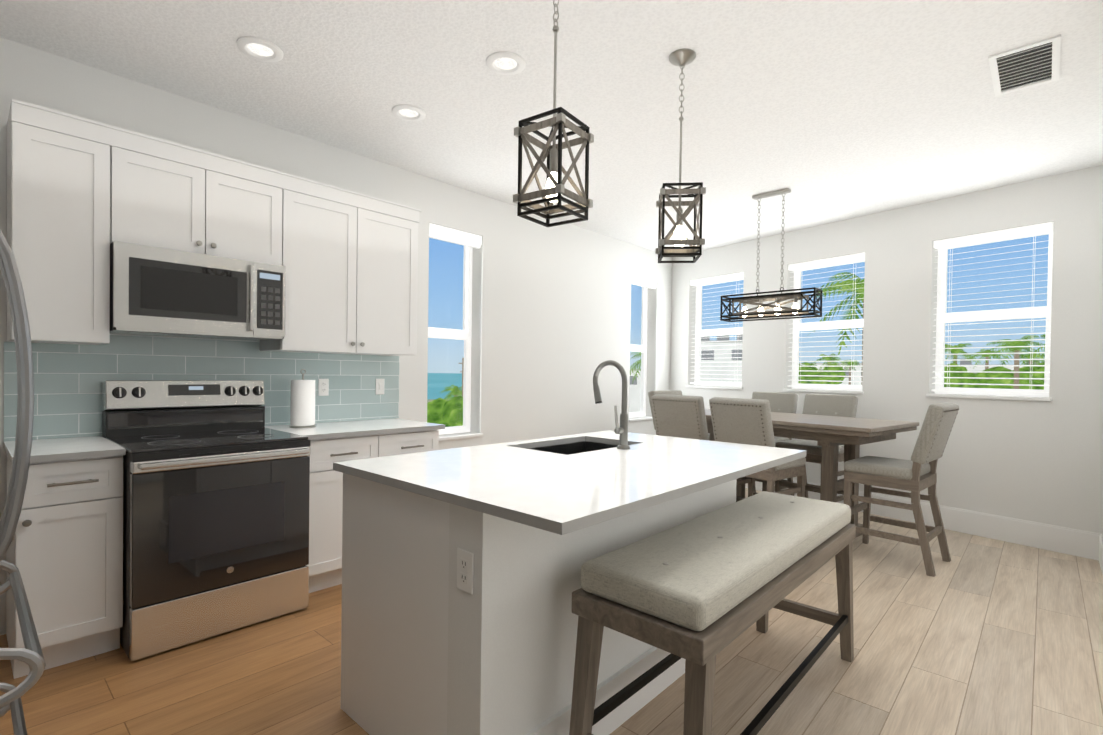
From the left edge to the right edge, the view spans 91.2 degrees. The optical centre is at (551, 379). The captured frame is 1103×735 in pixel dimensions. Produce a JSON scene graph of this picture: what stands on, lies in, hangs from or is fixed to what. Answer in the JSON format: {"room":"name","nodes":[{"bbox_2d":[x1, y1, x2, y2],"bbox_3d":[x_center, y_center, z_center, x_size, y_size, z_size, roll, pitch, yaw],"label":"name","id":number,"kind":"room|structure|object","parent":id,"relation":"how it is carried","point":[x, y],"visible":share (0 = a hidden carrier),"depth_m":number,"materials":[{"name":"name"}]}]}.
{"room":"kitchen","nodes":[
{"label":"kitchen","id":0,"kind":"room"},
{"bbox_2d":[0,37,671,634],"bbox_3d":[-1.442,-0.195,3.919,0.200,2.800,9.150,1,1,42],"label":"wall","id":1,"kind":"structure","parent":0,"point":[550,317],"depth_m":4.76,"materials":[{"name":"paint"}]},
{"bbox_2d":[7,99,114,344],"bbox_3d":[-2.313,-0.684,2.535,0.358,1.020,0.332,1,1,42],"label":"upper cabinet","id":2,"kind":"object","parent":1,"relation":"attached to","point":[83,194],"depth_m":2.43,"materials":[{"name":"white paint"}]},
{"bbox_2d":[115,127,286,350],"bbox_3d":[-1.939,-0.684,2.944,0.358,1.020,0.776,1,1,42],"label":"upper cabinet","id":3,"kind":"object","parent":1,"relation":"attached to","point":[169,195],"depth_m":2.80,"materials":[{"name":"white paint"}]},
{"bbox_2d":[110,241,285,340],"bbox_3d":[-1.911,-0.441,2.918,0.428,0.414,0.768,1,1,42],"label":"microwave","id":4,"kind":"object","parent":3,"relation":"attached to","point":[156,291],"visible":1,"depth_m":2.75,"materials":[{"name":"silver metal"}]},
{"bbox_2d":[318,379,328,395],"bbox_3d":[-1.541,0.052,3.650,0.008,0.116,0.070,1,1,42],"label":"outlet","id":5,"kind":"object","parent":1,"relation":"attached to","point":[323,387],"visible":1,"depth_m":3.65,"materials":[{"name":"white plastic"}]},
{"bbox_2d":[276,173,420,355],"bbox_3d":[-1.365,-0.684,3.570,0.358,1.020,0.924,1,1,42],"label":"upper cabinet","id":6,"kind":"object","parent":1,"relation":"attached to","point":[352,257],"depth_m":3.42,"materials":[{"name":"white paint"}]},
{"bbox_2d":[376,379,384,394],"bbox_3d":[-1.256,0.053,3.959,0.011,0.116,0.070,1,1,42],"label":"outlet","id":7,"kind":"object","parent":1,"relation":"attached to","point":[379,386],"visible":1,"depth_m":3.95,"materials":[{"name":"white plastic"}]},
{"bbox_2d":[427,223,482,440],"bbox_3d":[-0.858,-0.375,4.536,0.222,1.738,0.580,1,1,42],"label":"window","id":8,"kind":"structure","parent":1,"relation":"in","point":[469,241],"depth_m":4.70,"materials":[{"name":"white plastic"}]},
{"bbox_2d":[628,274,656,421],"bbox_3d":[1.057,-0.375,6.627,0.222,1.738,0.610,1,1,42],"label":"window","id":9,"kind":"structure","parent":1,"relation":"in","point":[645,283],"depth_m":6.84,"materials":[{"name":"white plastic"}]},
{"bbox_2d":[0,488,1102,734],"bbox_3d":[0.477,1.316,2.059,5.600,0.120,9.400,1,1,42],"label":"floor","id":10,"kind":"structure","parent":0,"point":[980,636],"depth_m":2.32,"materials":[{"name":"brown wood"}]},
{"bbox_2d":[0,230,45,734],"bbox_3d":[-1.591,0.353,1.008,0.912,1.775,0.896,1,1,42],"label":"fridge","id":11,"kind":"object","parent":10,"relation":"on","point":[30,654],"visible":1,"depth_m":1.28,"materials":[{"name":"grey metal"}]},
{"bbox_2d":[5,450,122,678],"bbox_3d":[-2.235,0.770,2.469,0.616,0.887,0.341,1,1,42],"label":"base cabinet","id":12,"kind":"object","parent":10,"relation":"on","point":[64,554],"depth_m":2.27,"materials":[{"name":"white paint"}]},
{"bbox_2d":[4,434,125,465],"bbox_3d":[-2.222,0.312,2.452,0.641,0.028,0.353,1,1,42],"label":"countertop","id":13,"kind":"structure","parent":12,"relation":"on","point":[94,446],"depth_m":2.35,"materials":[{"name":"white stone"}]},
{"bbox_2d":[102,380,309,660],"bbox_3d":[-1.792,0.612,2.815,0.774,1.205,0.754,1,1,42],"label":"range","id":14,"kind":"object","parent":10,"relation":"on","point":[216,476],"visible":1,"depth_m":2.60,"materials":[{"name":"black glass"}]},
{"bbox_2d":[308,434,383,592],"bbox_3d":[-1.444,0.770,3.333,0.616,0.887,0.466,1,1,42],"label":"base cabinet","id":15,"kind":"object","parent":10,"relation":"on","point":[325,483],"depth_m":3.08,"materials":[{"name":"white paint"}]},
{"bbox_2d":[265,418,443,441],"bbox_3d":[-1.269,0.313,3.494,0.641,0.028,0.943,1,1,42],"label":"countertop","id":16,"kind":"structure","parent":15,"relation":"on","point":[366,426],"depth_m":3.37,"materials":[{"name":"white stone"}]},
{"bbox_2d":[289,369,315,427],"bbox_3d":[-1.546,0.115,3.356,0.150,0.361,0.150,1,1,42],"label":"paper towel","id":17,"kind":"object","parent":16,"relation":"on","point":[302,408],"visible":1,"depth_m":3.30,"materials":[{"name":"white paper"}]},
{"bbox_2d":[384,430,438,455],"bbox_3d":[-1.136,0.770,3.669,0.616,0.887,0.445,1,1,42],"label":"base cabinet","id":18,"kind":"object","parent":10,"relation":"on","point":[423,440],"depth_m":3.46,"materials":[{"name":"white paint"}]},
{"bbox_2d":[335,470,737,734],"bbox_3d":[0.053,0.795,2.363,0.857,0.902,1.665,1,1,42],"label":"kitchen island","id":19,"kind":"object","parent":10,"relation":"on","point":[428,647],"depth_m":1.70,"materials":[{"name":"white paint"}]},
{"bbox_2d":[457,548,473,594],"bbox_3d":[-0.245,0.541,1.523,0.070,0.116,0.008,1,1,42],"label":"outlet","id":20,"kind":"object","parent":19,"relation":"attached to","point":[465,561],"visible":1,"depth_m":1.52,"materials":[{"name":"white plastic"}]},
{"bbox_2d":[333,430,806,537],"bbox_3d":[0.186,0.333,2.258,1.135,0.028,1.720,1,1,42],"label":"island countertop","id":21,"kind":"structure","parent":19,"relation":"on","point":[549,491],"depth_m":1.85,"materials":[{"name":"white stone"}]},
{"bbox_2d":[529,438,628,453],"bbox_3d":[0.125,0.453,2.620,0.412,0.246,0.622,1,1,42],"label":"sink","id":22,"kind":"object","parent":21,"relation":"in","point":[578,443],"depth_m":2.89,"materials":[{"name":"black metal"}]},
{"bbox_2d":[593,360,629,449],"bbox_3d":[0.263,0.113,2.511,0.212,0.407,0.105,1,1,42],"label":"faucet","id":23,"kind":"object","parent":21,"relation":"on","point":[622,430],"visible":1,"depth_m":2.47,"materials":[{"name":"silver metal"}]},
{"bbox_2d":[648,390,709,436],"bbox_3d":[1.333,0.674,5.427,0.476,1.111,0.587,0,1,-39],"label":"end chair","id":24,"kind":"object","parent":10,"relation":"on","point":[667,392],"visible":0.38,"depth_m":5.48,"materials":[{"name":"beige fabric"}]},
{"bbox_2d":[651,394,708,439],"bbox_3d":[1.198,0.683,4.567,0.587,1.111,0.476,0,1,-42],"label":"chair","id":25,"kind":"object","parent":10,"relation":"on","point":[681,416],"visible":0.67,"depth_m":4.36,"materials":[{"name":"grey fabric"}]},
{"bbox_2d":[569,491,855,734],"bbox_3d":[0.708,0.905,2.025,0.430,0.715,1.502,1,1,42],"label":"bench","id":26,"kind":"object","parent":10,"relation":"on","point":[699,594],"visible":1,"depth_m":1.64,"materials":[{"name":"beige fabric"}]},
{"bbox_2d":[709,397,805,497],"bbox_3d":[1.553,0.694,4.089,0.587,1.111,0.476,0,1,-37],"label":"chair","id":27,"kind":"object","parent":10,"relation":"on","point":[742,421],"visible":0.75,"depth_m":3.92,"materials":[{"name":"grey fabric"}]},
{"bbox_2d":[745,392,798,495],"bbox_3d":[2.078,0.685,5.361,0.587,1.111,0.476,0,1,-39],"label":"chair","id":28,"kind":"object","parent":10,"relation":"on","point":[783,402],"visible":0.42,"depth_m":5.36,"materials":[{"name":"grey fabric"}]},
{"bbox_2d":[705,409,918,537],"bbox_3d":[1.938,0.778,4.587,0.920,0.932,1.760,0,1,-39],"label":"dining table","id":29,"kind":"object","parent":10,"relation":"on","point":[829,434],"visible":0.29,"depth_m":4.05,"materials":[{"name":"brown wood"}]},
{"bbox_2d":[775,394,857,501],"bbox_3d":[2.413,0.696,4.923,0.587,1.111,0.476,0,1,-37],"label":"chair","id":30,"kind":"object","parent":10,"relation":"on","point":[832,405],"visible":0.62,"depth_m":4.90,"materials":[{"name":"grey fabric"}]},
{"bbox_2d":[844,402,958,576],"bbox_3d":[2.447,0.710,3.793,0.476,1.111,0.587,0,1,-43],"label":"end chair","id":31,"kind":"object","parent":10,"relation":"on","point":[916,474],"visible":1,"depth_m":3.67,"materials":[{"name":"grey fabric"}]},
{"bbox_2d":[0,0,1102,250],"bbox_3d":[0.518,-1.603,2.022,5.600,0.120,9.400,1,1,42],"label":"ceiling","id":32,"kind":"structure","parent":0,"point":[830,110],"depth_m":2.88,"materials":[{"name":"paint"}]},
{"bbox_2d":[237,36,282,61],"bbox_3d":[-1.389,-1.571,2.576,0.196,0.012,0.196,1,1,42],"label":"recessed light","id":33,"kind":"object","parent":32,"relation":"in","point":[260,49],"visible":0.98,"depth_m":2.57,"materials":[{"name":"white plastic"}]},
{"bbox_2d":[392,104,425,120],"bbox_3d":[-0.843,-1.571,3.187,0.196,0.012,0.196,1,1,42],"label":"recessed light","id":34,"kind":"object","parent":32,"relation":"in","point":[405,112],"visible":1,"depth_m":3.18,"materials":[{"name":"white plastic"}]},
{"bbox_2d":[486,51,525,74],"bbox_3d":[-0.226,-1.556,2.663,0.196,0.012,0.196,1,1,42],"label":"recessed light","id":35,"kind":"object","parent":32,"relation":"in","point":[505,63],"visible":0.98,"depth_m":2.65,"materials":[{"name":"white plastic"}]},
{"bbox_2d":[513,0,593,226],"bbox_3d":[0.013,-1.064,1.929,0.206,0.970,0.206,1,1,35],"label":"pendant lantern","id":36,"kind":"object","parent":32,"relation":"hanging from","point":[553,190],"visible":1,"depth_m":1.91,"materials":[{"name":"black metal"}]},
{"bbox_2d":[655,49,705,262],"bbox_3d":[0.620,-1.064,2.593,0.206,0.970,0.206,1,1,5],"label":"pendant lantern","id":37,"kind":"object","parent":32,"relation":"hanging from","point":[682,58],"visible":1,"depth_m":2.56,"materials":[{"name":"black metal"}]},
{"bbox_2d":[720,188,822,321],"bbox_3d":[1.824,-1.031,4.501,0.772,1.050,0.182,1,1,42],"label":"linear chandelier","id":38,"kind":"object","parent":32,"relation":"hanging from","point":[786,312],"visible":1,"depth_m":4.46,"materials":[{"name":"black metal"}]},
{"bbox_2d":[988,35,1060,95],"bbox_3d":[2.316,-1.520,2.640,0.250,0.016,0.470,1,1,42],"label":"ceiling vent","id":39,"kind":"object","parent":32,"relation":"in","point":[1026,66],"visible":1,"depth_m":2.62,"materials":[{"name":"white metal"}]},
{"bbox_2d":[670,165,1102,533],"bbox_3d":[2.871,-0.153,5.398,0.200,2.800,4.311,0,1,-36],"label":"wall","id":40,"kind":"structure","parent":0,"point":[1038,461],"depth_m":4.51,"materials":[{"name":"paint"}]},
{"bbox_2d":[686,272,743,389],"bbox_3d":[2.025,-0.565,6.536,0.212,1.348,0.810,0,1,-36],"label":"window","id":41,"kind":"structure","parent":40,"relation":"in","point":[698,330],"depth_m":6.60,"materials":[{"name":"white plastic"}]},
{"bbox_2d":[783,252,864,393],"bbox_3d":[2.795,-0.541,5.476,0.212,1.348,0.810,0,1,-36],"label":"window","id":42,"kind":"structure","parent":40,"relation":"in","point":[798,269],"depth_m":5.50,"materials":[{"name":"white plastic"}]},
{"bbox_2d":[745,479,1096,558],"bbox_3d":[2.717,1.150,5.421,3.903,0.190,0.815,1,1,42],"label":"baseboard","id":43,"kind":"structure","parent":40,"relation":"attached to","point":[1076,542],"depth_m":4.27,"materials":[{"name":"white"}]},
{"bbox_2d":[926,222,1053,400],"bbox_3d":[3.577,-0.516,4.401,0.212,1.348,0.810,0,1,-36],"label":"window","id":44,"kind":"structure","parent":40,"relation":"in","point":[943,246],"depth_m":4.39,"materials":[{"name":"white plastic"}]},
{"bbox_2d":[1093,533,1102,573],"bbox_3d":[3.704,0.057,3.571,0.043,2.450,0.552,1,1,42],"label":"baseboard","id":45,"kind":"structure","parent":40,"relation":"attached to","point":[1097,555],"depth_m":3.77,"materials":[{"name":"white"}]},
{"label":"outside","id":46,"kind":"structure","parent":0,"visible":0},
{"bbox_2d":[427,373,461,402],"bbox_3d":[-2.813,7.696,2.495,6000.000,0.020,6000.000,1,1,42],"label":"sea","id":47,"kind":"structure","parent":46,"point":[454,378],"depth_m":334.72,"materials":[{"name":"blue liquid"}]},
{"bbox_2d":[427,272,1045,426],"bbox_3d":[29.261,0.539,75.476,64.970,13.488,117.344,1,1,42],"label":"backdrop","id":48,"kind":"structure","parent":46,"point":[448,412],"depth_m":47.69,"materials":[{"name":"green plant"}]}
]}

